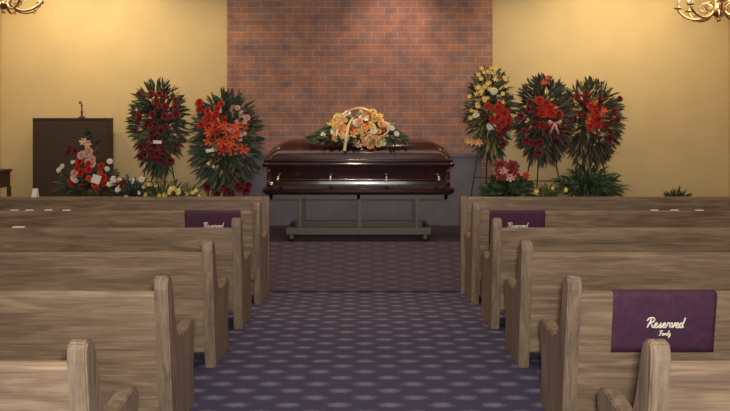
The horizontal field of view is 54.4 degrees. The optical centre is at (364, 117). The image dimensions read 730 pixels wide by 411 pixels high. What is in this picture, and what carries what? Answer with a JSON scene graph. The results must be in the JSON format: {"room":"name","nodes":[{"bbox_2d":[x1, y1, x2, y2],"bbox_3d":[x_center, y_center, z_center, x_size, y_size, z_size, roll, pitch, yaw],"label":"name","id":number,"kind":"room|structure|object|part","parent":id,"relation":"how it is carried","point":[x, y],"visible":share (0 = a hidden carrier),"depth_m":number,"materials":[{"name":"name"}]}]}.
{"room":"funeral home chapel","nodes":[
{"label":"funeral home chapel","id":0,"kind":"room"},
{"bbox_2d":[0,9,1,196],"bbox_3d":[-4.705,-0.160,3.050,0.100,3.600,12.100,0,0,0],"label":"wall","id":1,"kind":"structure","parent":0,"point":[0,9],"depth_m":9.07,"materials":[{"name":"yellow paint"}]},
{"bbox_2d":[227,0,491,196],"bbox_3d":[-0.067,-0.315,9.045,3.361,3.290,0.110,0,0,0],"label":"brick wall","id":2,"kind":"structure","parent":0,"point":[302,63],"depth_m":8.99,"materials":[{"name":"red brick"}]},
{"bbox_2d":[246,154,480,224],"bbox_3d":[-0.005,0.890,8.875,2.930,0.880,0.230,0,0,0],"label":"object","id":3,"kind":"structure","parent":2,"relation":"attached to","point":[282,211],"depth_m":8.78,"materials":[{"name":"grey paint"}]},
{"bbox_2d":[2,0,727,196],"bbox_3d":[0.000,-0.160,9.150,9.510,3.600,0.100,0,0,0],"label":"wall","id":4,"kind":"structure","parent":0,"point":[669,72],"depth_m":9.10,"materials":[{"name":"yellow paint"}]},
{"bbox_2d":[190,292,544,410],"bbox_3d":[0.000,1.740,3.050,9.510,0.400,12.300,0,0,0],"label":"floor","id":5,"kind":"structure","parent":0,"point":[296,351],"depth_m":4.57,"materials":[{"name":"carpet"}]},
{"bbox_2d":[0,339,138,410],"bbox_3d":[-2.695,1.140,2.617,3.550,0.800,0.554,0,0,0],"label":"pew","id":6,"kind":"object","parent":5,"relation":"on","point":[73,383],"visible":1,"depth_m":2.37,"materials":[{"name":"brown wood"}]},
{"bbox_3d":[-2.695,1.127,2.415,3.420,0.625,0.106,0,0,0],"label":"backrest","id":7,"kind":"part","parent":6,"relation":"part of","materials":[{"name":"brown wood"}]},
{"bbox_3d":[-0.953,1.140,2.617,0.065,0.800,0.554,0,0,0],"label":"panel","id":8,"kind":"part","parent":6,"relation":"part of","materials":[{"name":"brown wood"}]},
{"bbox_2d":[0,275,194,410],"bbox_3d":[-2.695,1.140,3.582,3.550,0.800,0.554,0,0,0],"label":"pew","id":9,"kind":"object","parent":5,"relation":"on","point":[136,337],"visible":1,"depth_m":3.35,"materials":[{"name":"brown wood"}]},
{"bbox_3d":[-2.695,1.100,3.380,3.420,0.020,0.023,0,0,0],"label":"rail","id":10,"kind":"part","parent":9,"relation":"part of","materials":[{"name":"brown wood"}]},
{"bbox_3d":[-0.953,1.140,3.582,0.065,0.800,0.554,0,0,0],"label":"panel","id":11,"kind":"part","parent":9,"relation":"part of","materials":[{"name":"brown wood"}]},
{"bbox_2d":[0,240,228,367],"bbox_3d":[-2.695,1.150,4.547,3.550,0.820,0.554,0,0,0],"label":"pew","id":12,"kind":"object","parent":5,"relation":"on","point":[198,295],"visible":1,"depth_m":4.31,"materials":[{"name":"brown wood"}]},
{"bbox_3d":[-2.695,1.127,4.345,3.420,0.625,0.106,0,0,0],"label":"backrest","id":13,"kind":"part","parent":12,"relation":"part of","materials":[{"name":"brown wood"}]},
{"bbox_3d":[-0.953,1.150,4.547,0.065,0.820,0.554,0,0,0],"label":"panel","id":14,"kind":"part","parent":12,"relation":"part of","materials":[{"name":"brown wood"}]},
{"bbox_2d":[0,218,251,328],"bbox_3d":[-2.695,1.177,5.512,3.550,0.874,0.554,0,0,0],"label":"pew","id":15,"kind":"object","parent":5,"relation":"on","point":[233,263],"visible":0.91,"depth_m":5.27,"materials":[{"name":"brown wood"}]},
{"bbox_3d":[-2.695,1.127,5.310,3.420,0.625,0.106,0,0,0],"label":"backrest","id":16,"kind":"part","parent":15,"relation":"part of","materials":[{"name":"brown wood"}]},
{"bbox_3d":[-0.953,1.177,5.512,0.065,0.874,0.554,0,0,0],"label":"panel","id":17,"kind":"part","parent":15,"relation":"part of","materials":[{"name":"brown wood"}]},
{"bbox_2d":[0,202,267,303],"bbox_3d":[-2.695,1.218,6.477,3.550,0.956,0.554,0,0,0],"label":"pew","id":18,"kind":"object","parent":5,"relation":"on","point":[255,241],"visible":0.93,"depth_m":6.23,"materials":[{"name":"brown wood"}]},
{"bbox_3d":[-2.695,1.127,6.275,3.420,0.625,0.106,0,0,0],"label":"backrest","id":19,"kind":"part","parent":18,"relation":"part of","materials":[{"name":"brown wood"}]},
{"bbox_2d":[185,210,240,227],"bbox_3d":[-1.335,0.960,6.253,0.490,0.298,0.074,0,0,0],"label":"cloth","id":20,"kind":"object","parent":18,"relation":"attached to","point":[193,218],"visible":0.55,"depth_m":6.22,"materials":[{"name":"purple fabric"}]},
{"bbox_3d":[-0.953,1.218,6.477,0.065,0.956,0.554,0,0,0],"label":"panel","id":21,"kind":"part","parent":18,"relation":"part of","materials":[{"name":"brown wood"}]},
{"bbox_2d":[0,196,269,294],"bbox_3d":[-2.770,1.239,6.905,3.680,0.948,0.090,0,0,0],"label":"pew","id":22,"kind":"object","parent":5,"relation":"on","point":[6,203],"depth_m":6.88,"materials":[{"name":"brown wood"}]},
{"bbox_2d":[31,188,38,196],"bbox_3d":[-3.204,0.726,6.896,0.050,0.082,0.062,0,0,0],"label":"folded card","id":23,"kind":"object","parent":22,"relation":"on","point":[35,193],"visible":1,"depth_m":6.89,"materials":[{"name":"white paper"}]},
{"bbox_3d":[-2.803,0.784,6.902,3.615,0.032,0.085,0,0,0],"label":"cap rail","id":24,"kind":"part","parent":22,"relation":"part of","materials":[{"name":"brown wood"}]},
{"bbox_3d":[-2.803,1.656,6.900,3.615,0.113,0.060,0,0,0],"label":"rail","id":25,"kind":"part","parent":22,"relation":"part of","materials":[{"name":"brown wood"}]},
{"bbox_3d":[-0.963,1.239,6.905,0.065,0.948,0.090,0,0,0],"label":"post","id":26,"kind":"part","parent":22,"relation":"part of","materials":[{"name":"brown wood"}]},
{"bbox_2d":[270,225,459,291],"bbox_3d":[0.000,1.525,8.048,9.310,0.390,2.104,0,0,0],"label":"platform","id":27,"kind":"object","parent":5,"relation":"on","point":[307,263],"visible":0.23,"depth_m":7.32,"materials":[{"name":"carpet"}]},
{"bbox_2d":[0,169,11,196],"bbox_3d":[-4.475,0.975,8.498,0.340,0.710,0.345,0,0,0],"label":"side table","id":28,"kind":"object","parent":27,"relation":"on","point":[4,173],"visible":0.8,"depth_m":8.55,"materials":[{"name":"brown wood"}]},
{"bbox_3d":[-4.330,1.080,8.635,0.036,0.500,0.036,0,0,0],"label":"leg","id":29,"kind":"part","parent":28,"relation":"part of","materials":[{"name":"brown wood"}]},
{"bbox_2d":[32,118,113,196],"bbox_3d":[-3.662,0.665,8.912,0.953,1.330,0.185,0,0,0],"label":"lectern","id":30,"kind":"object","parent":27,"relation":"on","point":[51,136],"visible":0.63,"depth_m":8.82,"materials":[{"name":"brown wood"}]},
{"bbox_2d":[78,101,84,117],"bbox_3d":[-3.550,-0.106,8.900,0.084,0.212,0.084,0,0,0],"label":"microphone","id":31,"kind":"object","parent":30,"relation":"on","point":[80,102],"visible":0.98,"depth_m":8.89,"materials":[{"name":"brown metal"}]},
{"bbox_2d":[51,127,134,196],"bbox_3d":[-3.063,0.709,7.871,0.800,1.242,0.784,0,0,-35],"label":"flower basket","id":32,"kind":"object","parent":27,"relation":"on","point":[83,181],"visible":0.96,"depth_m":7.75,"materials":[{"name":"red plant"}]},
{"bbox_3d":[-3.049,0.882,7.900,0.276,0.215,0.276,0,0,0],"label":"pot","id":33,"kind":"part","parent":32,"relation":"part of","materials":[{"name":"brown wicker"}]},
{"bbox_2d":[104,174,153,196],"bbox_3d":[-2.575,0.972,7.807,0.564,0.715,0.522,0,0,44],"label":"flower basket","id":34,"kind":"object","parent":27,"relation":"on","point":[129,190],"visible":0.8,"depth_m":7.73,"materials":[{"name":"green plant"}]},
{"bbox_2d":[124,78,193,186],"bbox_3d":[-2.520,0.411,8.606,0.776,1.842,0.666,0,0,37],"label":"standing spray","id":35,"kind":"object","parent":27,"relation":"on","point":[156,154],"visible":0.99,"depth_m":8.49,"materials":[{"name":"green plant"}]},
{"bbox_2d":[137,175,187,196],"bbox_3d":[-2.237,0.983,7.857,0.652,0.694,0.546,0,0,0],"label":"plant","id":36,"kind":"object","parent":27,"relation":"on","point":[162,191],"visible":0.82,"depth_m":7.76,"materials":[{"name":"yellow plant"}]},
{"bbox_2d":[167,183,203,196],"bbox_3d":[-1.960,1.009,7.745,0.445,0.642,0.429,0,0,-19],"label":"plant","id":37,"kind":"object","parent":27,"relation":"on","point":[194,192],"visible":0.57,"depth_m":7.70,"materials":[{"name":"yellow plant"}]},
{"bbox_2d":[186,85,264,196],"bbox_3d":[-1.652,0.471,8.353,0.831,1.722,0.728,0,0,35],"label":"standing spray","id":38,"kind":"object","parent":27,"relation":"on","point":[224,134],"visible":1,"depth_m":8.26,"materials":[{"name":"green plant"}]},
{"bbox_2d":[269,195,447,240],"bbox_3d":[-0.070,1.078,7.920,1.920,0.502,0.570,0,0,0],"label":"casket bier","id":39,"kind":"object","parent":27,"relation":"on","point":[301,226],"visible":0.84,"depth_m":7.65,"materials":[{"name":"grey metal"}]},
{"bbox_3d":[-0.700,1.027,7.670,0.040,0.306,0.036,0,0,0],"label":"leg","id":40,"kind":"part","parent":39,"relation":"part of","materials":[{"name":"grey metal"}]},
{"bbox_3d":[-0.700,1.027,8.170,0.040,0.306,0.036,0,0,0],"label":"leg","id":41,"kind":"part","parent":39,"relation":"part of","materials":[{"name":"grey metal"}]},
{"bbox_2d":[262,139,454,194],"bbox_3d":[-0.070,0.529,7.920,2.080,0.592,0.734,0,0,0],"label":"casket","id":42,"kind":"object","parent":39,"relation":"on","point":[294,166],"visible":0.98,"depth_m":7.64,"materials":[{"name":"brown wood"}]},
{"bbox_3d":[-0.487,0.337,7.920,1.166,0.208,0.600,0,0,0],"label":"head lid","id":43,"kind":"part","parent":42,"relation":"part of","materials":[{"name":"brown wood"}]},
{"bbox_2d":[306,107,409,150],"bbox_3d":[-0.076,0.117,7.843,1.161,0.474,0.578,0,0,0],"label":"casket spray","id":44,"kind":"object","parent":42,"relation":"on","point":[348,130],"visible":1,"depth_m":7.69,"materials":[{"name":"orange plant"}]},
{"bbox_3d":[-0.070,0.486,7.920,2.080,0.094,0.660,0,0,0],"label":"rim molding","id":45,"kind":"part","parent":42,"relation":"part of","materials":[{"name":"brown wood"}]},
{"bbox_3d":[-0.070,0.780,7.920,2.070,0.090,0.650,0,0,0],"label":"molding","id":46,"kind":"part","parent":42,"relation":"part of","materials":[{"name":"brown wood"}]},
{"bbox_3d":[0.517,0.337,7.920,0.826,0.208,0.600,0,0,0],"label":"foot lid","id":47,"kind":"part","parent":42,"relation":"part of","materials":[{"name":"brown wood"}]},
{"bbox_3d":[-0.070,0.851,7.920,1.920,0.048,0.540,0,0,0],"label":"frame","id":48,"kind":"part","parent":39,"relation":"part of","materials":[{"name":"grey metal"}]},
{"bbox_3d":[-0.070,1.218,7.920,1.560,0.075,0.570,0,0,0],"label":"rail","id":49,"kind":"part","parent":39,"relation":"part of","materials":[{"name":"grey metal"}]},
{"bbox_3d":[-0.060,1.027,7.670,0.040,0.306,0.036,0,0,0],"label":"leg","id":50,"kind":"part","parent":39,"relation":"part of","materials":[{"name":"grey metal"}]},
{"bbox_3d":[0.560,1.027,8.170,0.040,0.306,0.036,0,0,0],"label":"leg","id":51,"kind":"part","parent":39,"relation":"part of","materials":[{"name":"grey metal"}]},
{"bbox_3d":[0.560,1.027,7.670,0.040,0.306,0.036,0,0,0],"label":"leg","id":52,"kind":"part","parent":39,"relation":"part of","materials":[{"name":"grey metal"}]},
{"bbox_2d":[460,65,518,196],"bbox_3d":[1.512,0.341,8.502,0.592,1.982,0.622,0,0,-45],"label":"standing spray","id":53,"kind":"object","parent":27,"relation":"on","point":[495,117],"visible":1,"depth_m":8.43,"materials":[{"name":"green plant"}]},
{"bbox_2d":[478,158,534,196],"bbox_3d":[1.583,0.881,7.811,0.658,0.899,0.659,0,0,-38],"label":"plant","id":54,"kind":"object","parent":27,"relation":"on","point":[506,182],"visible":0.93,"depth_m":7.64,"materials":[{"name":"green plant"}]},
{"bbox_2d":[508,71,578,188],"bbox_3d":[2.079,0.389,8.325,0.695,1.884,0.642,0,0,43],"label":"standing spray","id":55,"kind":"object","parent":27,"relation":"on","point":[549,124],"visible":1,"depth_m":8.25,"materials":[{"name":"green plant"}]},
{"bbox_2d":[530,182,567,196],"bbox_3d":[1.981,1.016,7.756,0.462,0.629,0.474,0,0,0],"label":"potted plant","id":56,"kind":"object","parent":27,"relation":"on","point":[543,192],"visible":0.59,"depth_m":7.70,"materials":[{"name":"yellow plant"}]},
{"bbox_2d":[549,162,631,196],"bbox_3d":[2.448,0.908,7.830,0.952,0.844,0.848,0,0,0],"label":"potted fern","id":57,"kind":"object","parent":27,"relation":"on","point":[588,185],"visible":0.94,"depth_m":7.73,"materials":[{"name":"green plant"}]},
{"bbox_2d":[575,193,600,196],"bbox_3d":[2.466,0.932,7.850,0.276,0.215,0.276,0,0,0],"label":"pot","id":58,"kind":"object","parent":57,"relation":"attached to","point":[585,194],"depth_m":7.72,"materials":[{"name":"ceramic"}]},
{"bbox_2d":[563,75,628,196],"bbox_3d":[2.732,0.405,8.592,0.750,1.853,0.685,0,0,-34],"label":"standing spray","id":59,"kind":"object","parent":27,"relation":"on","point":[590,120],"visible":0.93,"depth_m":8.50,"materials":[{"name":"green plant"}]},
{"bbox_2d":[662,186,691,196],"bbox_3d":[3.501,1.041,7.987,0.415,0.578,0.380,0,0,0],"label":"potted plant","id":60,"kind":"object","parent":27,"relation":"on","point":[679,193],"visible":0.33,"depth_m":7.97,"materials":[{"name":"green plant"}]},
{"bbox_2d":[460,196,729,294],"bbox_3d":[2.770,1.239,6.905,3.680,0.948,0.090,0,0,0],"label":"pew","id":61,"kind":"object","parent":5,"relation":"on","point":[486,203],"depth_m":6.88,"materials":[{"name":"brown wood"}]},
{"bbox_3d":[0.963,1.239,6.905,0.065,0.948,0.090,0,0,0],"label":"post","id":62,"kind":"part","parent":61,"relation":"part of","materials":[{"name":"brown wood"}]},
{"bbox_3d":[2.803,1.656,6.900,3.615,0.113,0.060,0,0,0],"label":"rail","id":63,"kind":"part","parent":61,"relation":"part of","materials":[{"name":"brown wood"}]},
{"bbox_3d":[2.803,0.784,6.902,3.615,0.032,0.085,0,0,0],"label":"cap rail","id":64,"kind":"part","parent":61,"relation":"part of","materials":[{"name":"brown wood"}]},
{"bbox_2d":[464,202,729,303],"bbox_3d":[2.720,1.218,6.477,3.550,0.956,0.554,0,0,0],"label":"pew","id":65,"kind":"object","parent":5,"relation":"on","point":[476,240],"visible":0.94,"depth_m":6.23,"materials":[{"name":"brown wood"}]},
{"bbox_3d":[0.978,1.218,6.477,0.065,0.956,0.554,0,0,0],"label":"panel","id":66,"kind":"part","parent":65,"relation":"part of","materials":[{"name":"brown wood"}]},
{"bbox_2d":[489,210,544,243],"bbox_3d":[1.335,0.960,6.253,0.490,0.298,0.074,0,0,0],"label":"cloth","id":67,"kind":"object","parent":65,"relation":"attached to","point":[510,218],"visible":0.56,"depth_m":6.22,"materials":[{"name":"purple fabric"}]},
{"bbox_3d":[2.720,1.127,6.275,3.420,0.625,0.106,0,0,0],"label":"backrest","id":68,"kind":"part","parent":65,"relation":"part of","materials":[{"name":"brown wood"}]},
{"bbox_2d":[481,218,729,328],"bbox_3d":[2.720,1.177,5.512,3.550,0.874,0.554,0,0,0],"label":"pew","id":69,"kind":"object","parent":5,"relation":"on","point":[500,262],"visible":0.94,"depth_m":5.27,"materials":[{"name":"brown wood"}]},
{"bbox_3d":[0.978,1.177,5.512,0.065,0.874,0.554,0,0,0],"label":"panel","id":70,"kind":"part","parent":69,"relation":"part of","materials":[{"name":"brown wood"}]},
{"bbox_3d":[2.720,1.127,5.310,3.420,0.625,0.106,0,0,0],"label":"backrest","id":71,"kind":"part","parent":69,"relation":"part of","materials":[{"name":"brown wood"}]},
{"bbox_2d":[504,240,729,367],"bbox_3d":[2.720,1.150,4.547,3.550,0.820,0.554,0,0,0],"label":"pew","id":72,"kind":"object","parent":5,"relation":"on","point":[536,293],"visible":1,"depth_m":4.31,"materials":[{"name":"brown wood"}]},
{"bbox_3d":[0.978,1.150,4.547,0.065,0.820,0.554,0,0,0],"label":"panel","id":73,"kind":"part","parent":72,"relation":"part of","materials":[{"name":"brown wood"}]},
{"bbox_3d":[2.720,1.100,4.345,3.420,0.020,0.023,0,0,0],"label":"rail","id":74,"kind":"part","parent":72,"relation":"part of","materials":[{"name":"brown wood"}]},
{"bbox_3d":[2.720,1.127,4.345,3.420,0.625,0.106,0,0,0],"label":"backrest","id":75,"kind":"part","parent":72,"relation":"part of","materials":[{"name":"brown wood"}]},
{"bbox_2d":[539,275,729,410],"bbox_3d":[2.720,1.140,3.582,3.550,0.800,0.554,0,0,0],"label":"pew","id":76,"kind":"object","parent":5,"relation":"on","point":[577,358],"visible":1,"depth_m":3.37,"materials":[{"name":"brown wood"}]},
{"bbox_3d":[0.978,1.140,3.582,0.065,0.800,0.554,0,0,0],"label":"panel","id":77,"kind":"part","parent":76,"relation":"part of","materials":[{"name":"brown wood"}]},
{"bbox_3d":[2.720,1.100,3.380,3.420,0.020,0.023,0,0,0],"label":"rail","id":78,"kind":"part","parent":76,"relation":"part of","materials":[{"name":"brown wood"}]},
{"bbox_2d":[611,290,716,351],"bbox_3d":[1.405,0.960,3.358,0.485,0.298,0.074,0,0,0],"label":"cloth","id":79,"kind":"object","parent":76,"relation":"attached to","point":[686,319],"visible":0.99,"depth_m":3.34,"materials":[{"name":"purple fabric"}]},
{"bbox_2d":[597,339,729,410],"bbox_3d":[2.720,1.140,2.617,3.550,0.800,0.554,0,0,0],"label":"pew","id":80,"kind":"object","parent":5,"relation":"on","point":[664,383],"visible":1,"depth_m":2.37,"materials":[{"name":"brown wood"}]},
{"bbox_3d":[0.978,1.140,2.617,0.065,0.800,0.554,0,0,0],"label":"panel","id":81,"kind":"part","parent":80,"relation":"part of","materials":[{"name":"brown wood"}]},
{"bbox_3d":[2.720,1.127,2.415,3.420,0.625,0.106,0,0,0],"label":"backrest","id":82,"kind":"part","parent":80,"relation":"part of","materials":[{"name":"brown wood"}]},
{"bbox_2d":[728,0,729,196],"bbox_3d":[4.705,-0.160,3.050,0.100,3.600,12.100,0,0,0],"label":"wall","id":83,"kind":"structure","parent":0,"point":[728,0],"depth_m":9.09,"materials":[{"name":"yellow paint"}]},
{"bbox_3d":[0.000,-2.010,3.050,9.510,0.100,12.300,0,0,0],"label":"ceiling","id":84,"kind":"structure","parent":0,"visible":0},
{"bbox_2d":[0,0,44,14],"bbox_3d":[-3.310,-1.458,6.500,0.708,1.005,0.708,0,0,-28],"label":"chandelier","id":85,"kind":"object","parent":84,"relation":"hanging from","point":[4,4],"visible":1,"depth_m":6.51,"materials":[{"name":"gold metal"}]},
{"bbox_3d":[-3.310,-1.180,6.500,0.150,0.450,0.150,0,0,-6],"label":"stem","id":86,"kind":"part","parent":85,"relation":"part of","materials":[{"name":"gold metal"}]},
{"bbox_3d":[-3.329,-1.054,6.695,0.023,0.160,0.310,0,0,-6],"label":"arm","id":87,"kind":"part","parent":85,"relation":"part of","materials":[{"name":"gold metal"}]},
{"bbox_3d":[-3.159,-1.054,6.375,0.310,0.160,0.023,0,0,39],"label":"arm","id":88,"kind":"part","parent":85,"relation":"part of","materials":[{"name":"gold metal"}]},
{"bbox_3d":[-3.185,-1.054,6.652,0.023,0.160,0.310,0,0,39],"label":"arm","id":89,"kind":"part","parent":85,"relation":"part of","materials":[{"name":"gold metal"}]},
{"bbox_3d":[-3.115,-1.054,6.519,0.310,0.160,0.023,0,0,-6],"label":"arm","id":90,"kind":"part","parent":85,"relation":"part of","materials":[{"name":"gold metal"}]},
{"bbox_2d":[674,0,729,21],"bbox_3d":[3.240,-1.420,6.500,0.708,1.080,0.708,0,0,0],"label":"chandelier","id":91,"kind":"object","parent":84,"relation":"hanging from","point":[718,10],"visible":1,"depth_m":6.47,"materials":[{"name":"gold metal"}]},
{"bbox_3d":[3.059,-0.979,6.576,0.310,0.160,0.023,0,0,23],"label":"arm","id":92,"kind":"part","parent":91,"relation":"part of","materials":[{"name":"gold metal"}]},
{"bbox_3d":[3.166,-0.979,6.682,0.023,0.160,0.310,0,0,-22],"label":"arm","id":93,"kind":"part","parent":91,"relation":"part of","materials":[{"name":"gold metal"}]},
{"bbox_3d":[3.058,-0.979,6.426,0.310,0.160,0.023,0,0,-22],"label":"arm","id":94,"kind":"part","parent":91,"relation":"part of","materials":[{"name":"gold metal"}]},
{"bbox_3d":[3.240,-1.105,6.500,0.150,0.450,0.150,0,0,-22],"label":"stem","id":95,"kind":"part","parent":91,"relation":"part of","materials":[{"name":"gold metal"}]},
{"bbox_3d":[3.164,-0.979,6.319,0.023,0.160,0.310,0,0,23],"label":"arm","id":96,"kind":"part","parent":91,"relation":"part of","materials":[{"name":"gold metal"}]},
{"bbox_3d":[3.314,-0.979,6.318,0.023,0.160,0.310,0,0,-22],"label":"arm","id":97,"kind":"part","parent":91,"relation":"part of","materials":[{"name":"gold metal"}]}
]}

